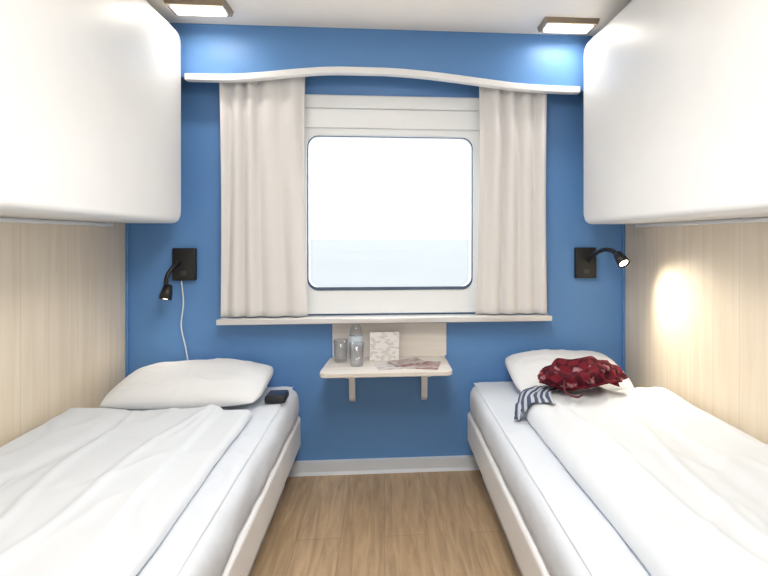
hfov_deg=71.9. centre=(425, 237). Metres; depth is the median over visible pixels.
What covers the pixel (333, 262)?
sea
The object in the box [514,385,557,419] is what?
scarf
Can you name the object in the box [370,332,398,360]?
tent card
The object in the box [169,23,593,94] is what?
curtain valance
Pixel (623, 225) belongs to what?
trim
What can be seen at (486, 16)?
ceiling
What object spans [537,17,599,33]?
recessed light
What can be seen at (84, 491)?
duvet
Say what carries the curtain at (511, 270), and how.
hanging from the rail
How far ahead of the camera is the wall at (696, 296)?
1.94 m
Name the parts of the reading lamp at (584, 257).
plate, arm, bulb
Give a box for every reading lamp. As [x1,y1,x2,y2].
[158,248,196,299]
[574,247,629,277]
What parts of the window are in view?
frame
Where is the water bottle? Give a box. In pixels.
[349,317,362,360]
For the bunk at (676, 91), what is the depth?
1.64 m
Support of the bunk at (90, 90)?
attached to the wall at (62, 287)
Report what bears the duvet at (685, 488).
on the bed at (551, 526)
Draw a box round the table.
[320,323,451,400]
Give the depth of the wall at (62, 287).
1.89 m
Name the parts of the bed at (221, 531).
mattress, frame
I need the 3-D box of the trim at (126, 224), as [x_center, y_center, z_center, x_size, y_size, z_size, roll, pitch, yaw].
[-1.358,0.050,2.395,0.012,1.980,0.012,0,0,-5]
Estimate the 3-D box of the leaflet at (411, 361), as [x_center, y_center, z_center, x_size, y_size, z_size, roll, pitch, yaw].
[-0.085,0.553,2.351,0.150,0.004,0.100,0,0,-27]
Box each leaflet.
[375,363,405,369]
[387,358,426,366]
[401,361,440,369]
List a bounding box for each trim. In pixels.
[125,223,128,377]
[622,224,624,372]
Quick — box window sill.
[216,313,551,324]
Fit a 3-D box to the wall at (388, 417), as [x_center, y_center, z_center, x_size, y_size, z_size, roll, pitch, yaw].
[-0.199,0.080,2.532,2.504,2.200,0.080,0,0,-5]
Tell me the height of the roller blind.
0.153 m
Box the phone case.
[265,390,288,402]
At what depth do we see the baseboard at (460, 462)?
2.48 m
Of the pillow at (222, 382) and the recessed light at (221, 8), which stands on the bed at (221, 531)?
the pillow at (222, 382)
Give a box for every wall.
[0,222,124,446]
[129,75,621,460]
[625,222,767,444]
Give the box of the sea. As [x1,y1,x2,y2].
[310,239,468,286]
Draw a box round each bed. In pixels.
[100,386,300,575]
[467,382,650,575]
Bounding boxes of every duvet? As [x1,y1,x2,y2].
[0,405,252,575]
[515,386,767,575]
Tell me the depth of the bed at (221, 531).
1.48 m
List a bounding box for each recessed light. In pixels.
[163,0,233,16]
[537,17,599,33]
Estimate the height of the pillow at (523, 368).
0.151 m
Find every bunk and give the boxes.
[0,0,180,225]
[584,0,767,226]
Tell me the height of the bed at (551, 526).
0.430 m
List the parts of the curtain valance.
edge trim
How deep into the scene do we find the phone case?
2.13 m
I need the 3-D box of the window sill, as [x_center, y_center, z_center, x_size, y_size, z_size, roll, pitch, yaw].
[-0.174,0.381,2.441,1.519,0.039,0.106,0,0,-5]
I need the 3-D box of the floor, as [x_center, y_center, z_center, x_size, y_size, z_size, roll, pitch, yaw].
[-0.071,1.140,0.907,2.504,0.080,3.180,0,0,-5]
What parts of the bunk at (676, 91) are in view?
hinge rail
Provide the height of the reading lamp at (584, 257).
0.151 m
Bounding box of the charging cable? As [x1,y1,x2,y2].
[180,281,187,359]
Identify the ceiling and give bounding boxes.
[146,0,631,35]
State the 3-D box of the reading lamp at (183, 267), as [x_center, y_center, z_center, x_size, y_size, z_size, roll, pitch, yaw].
[-1.110,0.161,2.353,0.127,0.230,0.134,0,0,-5]
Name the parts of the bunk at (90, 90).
hinge rail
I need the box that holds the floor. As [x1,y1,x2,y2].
[249,470,520,575]
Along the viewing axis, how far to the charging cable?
2.40 m
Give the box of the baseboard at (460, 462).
[288,455,479,476]
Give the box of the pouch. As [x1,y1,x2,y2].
[537,356,627,397]
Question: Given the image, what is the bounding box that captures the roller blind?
[304,95,479,129]
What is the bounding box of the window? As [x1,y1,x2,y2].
[304,94,479,313]
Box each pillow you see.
[100,358,273,409]
[505,349,633,391]
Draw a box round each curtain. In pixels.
[219,77,307,316]
[476,87,546,313]
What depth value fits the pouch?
2.01 m
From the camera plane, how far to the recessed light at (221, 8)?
2.09 m
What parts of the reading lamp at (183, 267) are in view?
arm, plate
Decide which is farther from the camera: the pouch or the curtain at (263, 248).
the curtain at (263, 248)
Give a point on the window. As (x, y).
(412, 299)
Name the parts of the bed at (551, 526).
frame, mattress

